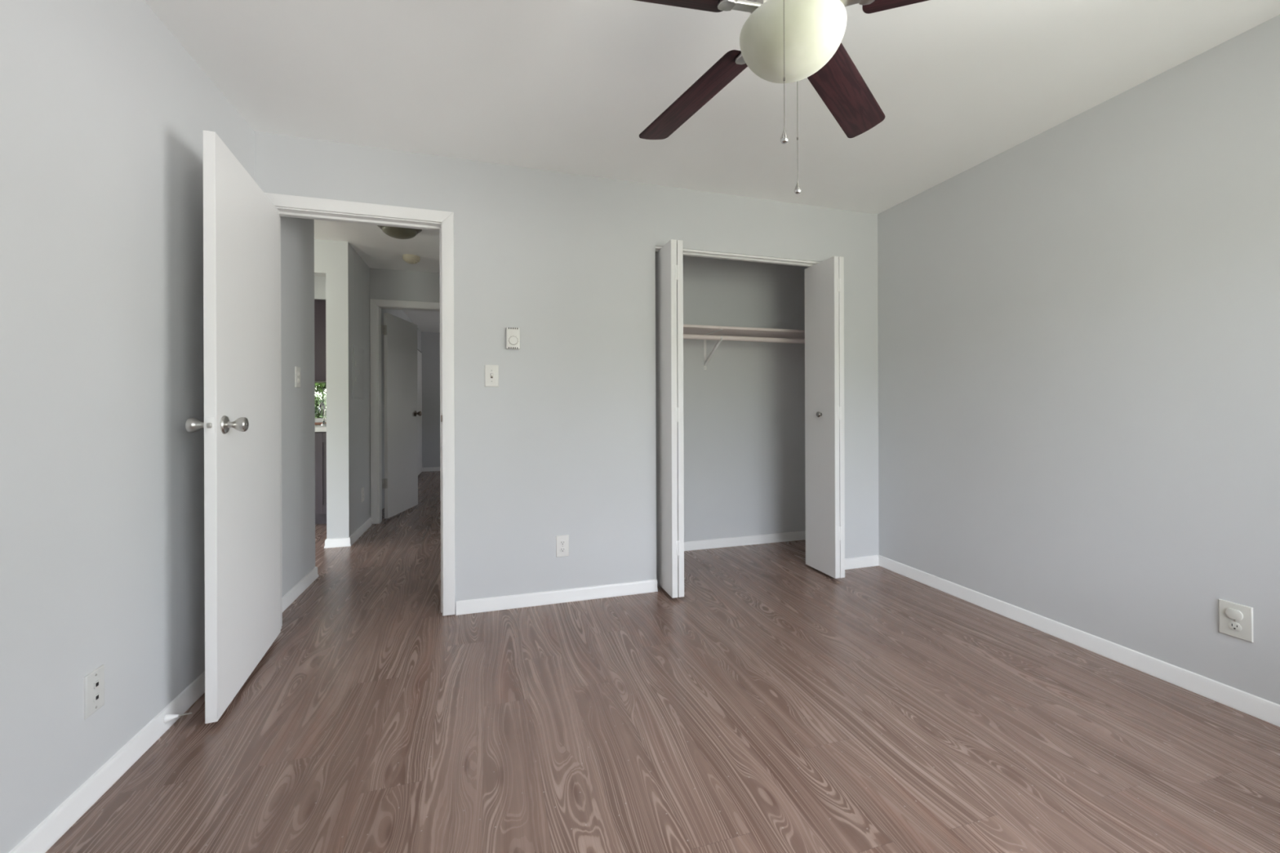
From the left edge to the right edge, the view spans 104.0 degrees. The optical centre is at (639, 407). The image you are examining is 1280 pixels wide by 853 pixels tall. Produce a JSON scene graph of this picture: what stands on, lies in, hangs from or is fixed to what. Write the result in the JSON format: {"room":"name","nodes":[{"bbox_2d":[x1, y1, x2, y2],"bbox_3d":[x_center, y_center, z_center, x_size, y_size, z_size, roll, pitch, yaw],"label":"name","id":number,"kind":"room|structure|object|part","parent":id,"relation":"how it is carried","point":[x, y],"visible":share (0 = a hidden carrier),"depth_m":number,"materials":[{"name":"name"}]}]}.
{"room":"empty bedroom","nodes":[
{"label":"empty bedroom","id":0,"kind":"room"},
{"bbox_2d":[0,0,315,852],"bbox_3d":[-1.520,-0.114,1.102,0.124,2.440,4.495,0,0,-17],"label":"wall","id":1,"kind":"structure","parent":0,"point":[104,113],"depth_m":1.46,"materials":[{"name":"paint"}]},
{"bbox_2d":[84,664,104,719],"bbox_3d":[-1.543,0.803,1.416,0.009,0.117,0.070,0,0,-17],"label":"jack plate","id":2,"kind":"object","parent":1,"relation":"attached to","point":[94,682],"visible":1,"depth_m":1.41,"materials":[{"name":"paint"}]},
{"bbox_2d":[8,671,204,852],"bbox_3d":[-1.316,1.070,0.687,0.015,0.070,3.585,0,0,-17],"label":"baseboard","id":3,"kind":"structure","parent":1,"relation":"attached to","point":[46,834],"depth_m":1.43,"materials":[{"name":"paint"}]},
{"bbox_2d":[164,712,191,723],"bbox_3d":[-1.595,1.066,1.726,0.072,0.031,0.031,0,0,-17],"label":"door stop","id":4,"kind":"object","parent":3,"relation":"on","point":[167,717],"visible":1,"depth_m":1.72,"materials":[{"name":"paint"}]},
{"bbox_3d":[-1.580,1.066,1.738,0.037,0.005,0.006,0,0,-24],"label":"metal rod","id":5,"kind":"part","parent":4,"relation":"part of","materials":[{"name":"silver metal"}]},
{"bbox_2d":[294,366,300,387],"bbox_3d":[-2.028,-0.182,2.970,0.012,0.122,0.074,0,0,-17],"label":"light switch","id":6,"kind":"object","parent":1,"relation":"attached to","point":[297,370],"visible":1,"depth_m":2.96,"materials":[{"name":"white plastic"}]},
{"bbox_2d":[282,566,319,612],"bbox_3d":[-2.056,1.073,2.885,0.130,0.070,0.799,0,0,-17],"label":"baseboard","id":7,"kind":"structure","parent":1,"relation":"attached to","point":[291,596],"depth_m":2.96,"materials":[{"name":"paint"}]},
{"bbox_2d":[314,239,370,538],"bbox_3d":[-4.113,-0.104,3.941,3.435,2.440,0.900,0,0,-17],"label":"wall","id":8,"kind":"structure","parent":0,"point":[347,275],"depth_m":4.00,"materials":[{"name":"paint"}]},
{"bbox_2d":[314,299,326,382],"bbox_3d":[-3.421,-0.640,4.790,1.298,0.774,0.320,0,0,-17],"label":"upper cabinet","id":9,"kind":"object","parent":8,"relation":"attached to","point":[319,304],"visible":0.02,"depth_m":4.74,"materials":[{"name":"wood"}]},
{"bbox_2d":[324,517,372,548],"bbox_3d":[-2.521,1.075,4.355,0.187,0.070,0.795,0,0,-17],"label":"baseboard","id":10,"kind":"structure","parent":8,"relation":"attached to","point":[347,541],"depth_m":4.00,"materials":[{"name":"paint"}]},
{"bbox_2d":[351,343,364,399],"bbox_3d":[-2.424,-0.301,4.310,0.012,0.450,0.410,0,0,-17],"label":"breaker panel","id":11,"kind":"object","parent":8,"relation":"attached to","point":[357,353],"visible":1,"depth_m":4.27,"materials":[{"name":"paint"}]},
{"bbox_3d":[-2.423,-0.331,4.311,0.004,0.320,0.340,0,0,-17],"label":"panel door","id":12,"kind":"part","parent":11,"relation":"part of","materials":[{"name":"paint"}]},
{"bbox_2d":[361,487,364,502],"bbox_3d":[-2.464,0.772,4.449,0.008,0.122,0.074,0,0,-17],"label":"wall outlet","id":13,"kind":"object","parent":8,"relation":"attached to","point":[362,488],"visible":1,"depth_m":4.43,"materials":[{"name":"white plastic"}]},
{"bbox_2d":[381,308,421,509],"bbox_3d":[-3.285,-0.108,6.782,0.122,2.440,4.050,0,0,-17],"label":"wall","id":14,"kind":"structure","parent":0,"point":[397,313],"depth_m":5.54,"materials":[{"name":"paint"}]},
{"bbox_2d":[417,348,422,475],"bbox_3d":[-3.510,0.069,7.795,0.038,2.028,1.460,0,0,-17],"label":"door","id":15,"kind":"structure","parent":14,"relation":"in","point":[419,353],"depth_m":8.23,"materials":[{"name":"paint"}]},
{"bbox_3d":[-3.510,0.077,7.795,0.038,2.012,0.480,0,0,-17],"label":"panel","id":16,"kind":"part","parent":15,"relation":"part of","materials":[{"name":"paint"}]},
{"bbox_2d":[369,267,439,383],"bbox_3d":[-2.008,-0.113,4.991,1.205,2.440,0.120,0,0,-17],"label":"wall","id":17,"kind":"structure","parent":0,"point":[384,284],"depth_m":4.85,"materials":[{"name":"paint"}]},
{"bbox_2d":[382,312,422,518],"bbox_3d":[-2.490,0.078,5.273,0.167,2.027,0.750,0,0,-7],"label":"door","id":18,"kind":"structure","parent":17,"relation":"in","point":[401,413],"depth_m":5.20,"materials":[{"name":"paint"}]},
{"bbox_3d":[-2.474,0.064,5.580,0.066,0.064,0.064,0,0,-2],"label":"knob","id":19,"kind":"part","parent":18,"relation":"part of","materials":[{"name":"brown metal"}]},
{"bbox_2d":[369,298,439,524],"bbox_3d":[-2.156,0.036,4.939,0.884,2.144,0.133,0,0,-17],"label":"door frame","id":20,"kind":"structure","parent":17,"relation":"attached to","point":[375,305],"depth_m":4.76,"materials":[{"name":"paint"}]},
{"bbox_2d":[421,332,439,467],"bbox_3d":[-2.315,-0.111,9.258,3.422,2.440,0.120,0,0,-17],"label":"wall","id":21,"kind":"structure","parent":0,"point":[430,341],"depth_m":8.78,"materials":[{"name":"paint"}]},
{"bbox_2d":[422,466,439,471],"bbox_3d":[-2.290,1.074,9.193,3.180,0.070,0.015,0,0,-17],"label":"baseboard","id":22,"kind":"structure","parent":21,"relation":"attached to","point":[430,468],"depth_m":8.77,"materials":[{"name":"paint"}]},
{"bbox_2d":[253,131,879,602],"bbox_3d":[-0.115,-0.120,2.999,3.671,2.440,0.115,0,0,-17],"label":"wall","id":23,"kind":"structure","parent":0,"point":[565,443],"depth_m":2.85,"materials":[{"name":"paint"}]},
{"bbox_2d":[185,129,280,724],"bbox_3d":[-1.592,0.066,2.071,0.172,2.040,0.759,0,0,-17],"label":"door","id":24,"kind":"structure","parent":23,"relation":"in","point":[241,424],"depth_m":1.91,"materials":[{"name":"paint"}]},
{"bbox_3d":[-1.552,0.061,1.766,0.071,0.066,0.066,0,0,-17],"label":"knob","id":25,"kind":"part","parent":24,"relation":"part of","materials":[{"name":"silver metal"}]},
{"bbox_3d":[-1.480,0.060,1.721,0.023,0.056,0.002,0,0,-22],"label":"latch plate","id":26,"kind":"part","parent":24,"relation":"part of","materials":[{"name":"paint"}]},
{"bbox_3d":[-1.457,0.060,1.799,0.071,0.066,0.066,0,0,-17],"label":"knob","id":27,"kind":"part","parent":24,"relation":"part of","materials":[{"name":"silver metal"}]},
{"bbox_2d":[264,192,455,629],"bbox_3d":[-1.429,0.033,2.589,0.886,2.145,0.133,0,0,-17],"label":"door frame","id":28,"kind":"structure","parent":23,"relation":"attached to","point":[288,206],"depth_m":2.64,"materials":[{"name":"paint"}]},
{"bbox_2d":[484,364,498,386],"bbox_3d":[-0.805,-0.174,2.716,0.072,0.118,0.023,0,0,-17],"label":"light switch","id":29,"kind":"object","parent":23,"relation":"attached to","point":[491,371],"visible":1,"depth_m":2.72,"materials":[{"name":"white plastic"}]},
{"bbox_2d":[506,327,519,349],"bbox_3d":[-0.697,-0.381,2.745,0.071,0.116,0.031,0,0,-17],"label":"thermostat","id":30,"kind":"object","parent":23,"relation":"attached to","point":[513,334],"visible":1,"depth_m":2.73,"materials":[{"name":"white plastic"}]},
{"bbox_2d":[455,579,657,615],"bbox_3d":[-0.439,1.067,2.831,1.134,0.070,0.015,0,0,-17],"label":"baseboard","id":31,"kind":"structure","parent":23,"relation":"attached to","point":[547,597],"depth_m":2.81,"materials":[{"name":"paint"}]},
{"bbox_2d":[555,534,568,557],"bbox_3d":[-0.439,0.784,2.835,0.072,0.120,0.008,0,0,-17],"label":"wall outlet","id":32,"kind":"object","parent":23,"relation":"attached to","point":[562,541],"visible":1,"depth_m":2.83,"materials":[{"name":"white plastic"}]},
{"bbox_2d":[560,546,565,552],"bbox_3d":[-0.438,0.804,2.832,0.034,0.028,0.003,0,0,-17],"label":"socket","id":33,"kind":"object","parent":32,"relation":"attached to","point":[562,549],"depth_m":2.83,"materials":[{"name":"white plastic"}]},
{"bbox_2d":[560,540,565,545],"bbox_3d":[-0.438,0.765,2.832,0.034,0.028,0.003,0,0,-17],"label":"socket","id":34,"kind":"object","parent":32,"relation":"attached to","point":[562,542],"depth_m":2.83,"materials":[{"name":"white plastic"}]},
{"bbox_2d":[655,239,684,598],"bbox_3d":[0.171,0.054,2.991,0.074,2.054,0.308,0,0,-17],"label":"door","id":35,"kind":"structure","parent":23,"relation":"in","point":[669,259],"depth_m":2.86,"materials":[{"name":"paint"}]},
{"bbox_3d":[0.189,0.062,2.999,0.035,2.038,0.303,0,0,-17],"label":"panel","id":36,"kind":"part","parent":35,"relation":"part of","materials":[{"name":"paint"}]},
{"bbox_2d":[655,245,819,266],"bbox_3d":[0.666,-0.966,3.217,1.220,0.022,0.058,0,0,-17],"label":"door track","id":37,"kind":"object","parent":23,"relation":"attached to","point":[689,252],"visible":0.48,"depth_m":3.21,"materials":[{"name":"metal"}]},
{"bbox_2d":[804,256,844,578],"bbox_3d":[1.204,0.052,3.303,0.102,2.050,0.315,0,0,-17],"label":"door","id":38,"kind":"structure","parent":37,"relation":"attached to","point":[824,450],"depth_m":3.23,"materials":[{"name":"paint"}]},
{"bbox_3d":[1.174,0.043,3.276,0.029,0.037,0.037,0,0,-17],"label":"pull knob","id":39,"kind":"part","parent":38,"relation":"part of","materials":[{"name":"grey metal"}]},
{"bbox_3d":[1.235,0.060,3.315,0.035,2.034,0.310,0,0,-17],"label":"panel","id":40,"kind":"part","parent":38,"relation":"part of","materials":[{"name":"paint"}]},
{"bbox_2d":[844,555,879,569],"bbox_3d":[1.462,1.059,3.411,0.402,0.070,0.015,0,0,-17],"label":"baseboard","id":41,"kind":"structure","parent":23,"relation":"attached to","point":[868,561],"depth_m":3.42,"materials":[{"name":"paint"}]},
{"bbox_2d":[45,471,1279,852],"bbox_3d":[-2.179,1.138,3.902,7.402,0.060,10.500,0,0,-17],"label":"floor","id":42,"kind":"structure","parent":0,"point":[780,704],"depth_m":1.69,"materials":[{"name":"brown wood"}]},
{"bbox_2d":[315,431,326,524],"bbox_3d":[-3.450,0.670,4.901,1.298,0.885,0.590,0,0,-17],"label":"base cabinet","id":43,"kind":"object","parent":42,"relation":"on","point":[320,437],"visible":0.1,"depth_m":4.73,"materials":[{"name":"wood"}]},
{"bbox_2d":[315,425,326,431],"bbox_3d":[-3.468,0.207,4.903,1.328,0.043,0.635,0,0,-17],"label":"countertop","id":44,"kind":"structure","parent":43,"relation":"on","point":[317,428],"depth_m":4.72,"materials":[{"name":"white stone"}]},
{"bbox_2d":[319,402,326,425],"bbox_3d":[-3.285,0.063,5.168,0.085,0.243,0.150,0,0,7],"label":"kitchen faucet","id":45,"kind":"object","parent":44,"relation":"on","point":[321,403],"visible":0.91,"depth_m":5.20,"materials":[{"name":"silver metal"}]},
{"bbox_2d":[144,0,1279,332],"bbox_3d":[-2.189,-1.362,3.902,7.402,0.060,10.500,0,0,-17],"label":"ceiling","id":46,"kind":"structure","parent":0,"point":[572,86],"depth_m":2.04,"materials":[{"name":"paint"}]},
{"bbox_2d":[314,275,325,300],"bbox_3d":[-3.938,-1.175,4.628,2.378,0.300,0.350,0,0,-17],"label":"soffit","id":47,"kind":"structure","parent":46,"relation":"attached to","point":[319,281],"depth_m":4.72,"materials":[{"name":"paint"}]},
{"bbox_2d":[377,225,422,239],"bbox_3d":[-1.761,-1.290,3.662,0.304,0.086,0.304,0,0,-17],"label":"ceiling light","id":48,"kind":"object","parent":46,"relation":"attached to","point":[398,233],"visible":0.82,"depth_m":3.62,"materials":[{"name":"white glass"}]},
{"bbox_2d":[402,253,420,263],"bbox_3d":[-2.014,-1.294,4.405,0.142,0.076,0.142,0,0,-17],"label":"smoke detector","id":49,"kind":"object","parent":46,"relation":"attached to","point":[408,258],"visible":1,"depth_m":4.36,"materials":[{"name":"plastic"}]},
{"bbox_2d":[635,0,928,193],"bbox_3d":[0.347,-0.971,1.282,1.243,0.740,1.280,0,0,-17],"label":"ceiling fan","id":50,"kind":"object","parent":46,"relation":"hanging from","point":[784,42],"visible":1,"depth_m":1.28,"materials":[{"name":"brown wood"}]},
{"bbox_3d":[-0.014,-1.004,1.186,0.497,0.006,0.130,-3,14,-14],"label":"fan blade","id":51,"kind":"part","parent":50,"relation":"part of","materials":[{"name":"brown wood"}]},
{"bbox_3d":[0.170,-1.005,1.639,0.130,0.006,0.497,-16,6,-31],"label":"fan blade","id":52,"kind":"part","parent":50,"relation":"part of","materials":[{"name":"brown wood"}]},
{"bbox_3d":[0.336,-0.812,1.165,0.004,0.330,0.004,0,0,-17],"label":"pull chain","id":53,"kind":"part","parent":50,"relation":"part of","materials":[{"name":"grey metal"}]},
{"bbox_3d":[0.390,-0.920,1.286,0.263,0.115,0.263,0,0,-17],"label":"lamp shade","id":54,"kind":"part","parent":50,"relation":"part of","materials":[{"name":"white glass"}]},
{"bbox_3d":[0.442,-0.805,1.403,0.004,0.346,0.004,0,0,-17],"label":"pull chain","id":55,"kind":"part","parent":50,"relation":"part of","materials":[{"name":"grey metal"}]},
{"bbox_3d":[0.658,-1.007,1.604,0.130,0.006,0.497,-18,-13,38],"label":"fan blade","id":56,"kind":"part","parent":50,"relation":"part of","materials":[{"name":"brown wood"}]},
{"bbox_3d":[0.775,-1.007,1.129,0.497,0.006,0.130,2,-13,22],"label":"fan blade","id":57,"kind":"part","parent":50,"relation":"part of","materials":[{"name":"brown wood"}]},
{"bbox_2d":[683,255,808,541],"bbox_3d":[0.584,-0.122,3.977,1.764,2.440,0.100,0,0,-17],"label":"wall","id":58,"kind":"structure","parent":0,"point":[744,414],"depth_m":4.00,"materials":[{"name":"paint"}]},
{"bbox_2d":[703,328,723,369],"bbox_3d":[0.550,-0.434,3.758,0.022,0.273,0.299,0,0,-17],"label":"shelf bracket","id":59,"kind":"object","parent":58,"relation":"attached to","point":[705,361],"visible":0.86,"depth_m":3.83,"materials":[{"name":"metal"}]},
{"bbox_3d":[0.507,-0.433,3.900,0.022,0.273,0.003,0,0,-17],"label":"wall leg","id":60,"kind":"part","parent":59,"relation":"part of","materials":[{"name":"paint"}]},
{"bbox_3d":[0.550,-0.569,3.757,0.022,0.003,0.295,0,0,-17],"label":"shelf arm","id":61,"kind":"part","parent":59,"relation":"part of","materials":[{"name":"paint"}]},
{"bbox_2d":[683,333,804,343],"bbox_3d":[0.677,-0.510,3.668,1.764,0.035,0.035,0,0,-17],"label":"closet rod","id":62,"kind":"object","parent":59,"relation":"attached to","point":[685,335],"visible":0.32,"depth_m":3.68,"materials":[{"name":"paint"}]},
{"bbox_2d":[683,324,804,338],"bbox_3d":[0.642,-0.580,3.782,1.764,0.019,0.308,0,0,-17],"label":"closet shelf","id":63,"kind":"object","parent":58,"relation":"attached to","point":[687,329],"visible":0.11,"depth_m":3.76,"materials":[{"name":"paint"}]},
{"bbox_2d":[684,530,805,551],"bbox_3d":[0.694,1.062,3.631,1.763,0.070,0.624,0,0,-17],"label":"baseboard","id":64,"kind":"structure","parent":58,"relation":"attached to","point":[796,535],"depth_m":3.99,"materials":[{"name":"paint"}]},
{"bbox_2d":[877,14,1279,704],"bbox_3d":[2.141,-0.128,2.119,0.130,2.440,4.563,0,0,-17],"label":"wall","id":65,"kind":"structure","parent":0,"point":[1079,323],"depth_m":2.18,"materials":[{"name":"paint"}]},
{"bbox_2d":[878,555,1279,727],"bbox_3d":[2.180,1.057,1.759,0.015,0.070,3.594,0,0,-17],"label":"baseboard","id":66,"kind":"structure","parent":65,"relation":"attached to","point":[1257,707],"depth_m":2.17,"materials":[{"name":"paint"}]},
{"bbox_2d":[1218,599,1253,642],"bbox_3d":[2.162,0.773,1.817,0.014,0.124,0.086,0,0,-17],"label":"wall outlet","id":67,"kind":"object","parent":65,"relation":"attached to","point":[1235,620],"visible":1,"depth_m":1.81,"materials":[{"name":"beige plastic"}]},
{"bbox_2d":[1225,608,1243,631],"bbox_3d":[2.159,0.770,1.817,0.008,0.076,0.044,0,0,-17],"label":"socket","id":68,"kind":"object","parent":67,"relation":"attached to","point":[1233,616],"depth_m":1.82,"materials":[{"name":"beige plastic"}]},
{"bbox_3d":[-4.685,-0.102,5.324,3.408,2.440,0.120,0,0,-17],"label":"wall","id":69,"kind":"structure","parent":0,"visible":0},
{"bbox_2d":[315,417,326,422],"bbox_3d":[-4.001,-0.360,5.523,1.075,1.050,0.060,0,0,-17],"label":"window","id":70,"kind":"structure","parent":69,"relation":"in","point":[317,420],"depth_m":5.62,"materials":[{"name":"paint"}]},
{"bbox_2d":[315,422,326,424],"bbox_3d":[-3.980,0.177,5.461,1.135,0.025,0.090,0,0,-17],"label":"window sill","id":71,"kind":"structure","parent":69,"relation":"attached to","point":[316,423],"depth_m":5.55,"materials":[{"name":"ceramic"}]},
{"label":"outside","id":72,"kind":"structure","parent":0,"visible":0},
{"bbox_3d":[-10.166,1.464,33.317,80.000,0.050,50.330,0,0,-17],"label":"ground","id":73,"kind":"structure","parent":72,"visible":0},
{"bbox_2d":[315,391,326,417],"bbox_3d":[-6.088,0.577,9.641,3.042,1.819,1.853,0,0,-17],"label":"bush","id":74,"kind":"object","parent":73,"relation":"on","point":[317,400],"visible":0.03,"depth_m":9.29,"materials":[{"name":"green plant"}]},
{"bbox_2d":[315,382,326,394],"bbox_3d":[-8.632,-1.278,13.577,4.133,5.438,2.530,0,0,-17],"label":"tree","id":75,"kind":"object","parent":73,"relation":"on","point":[319,387],"visible":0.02,"depth_m":13.32,"materials":[{"name":"green plant"}]}
]}

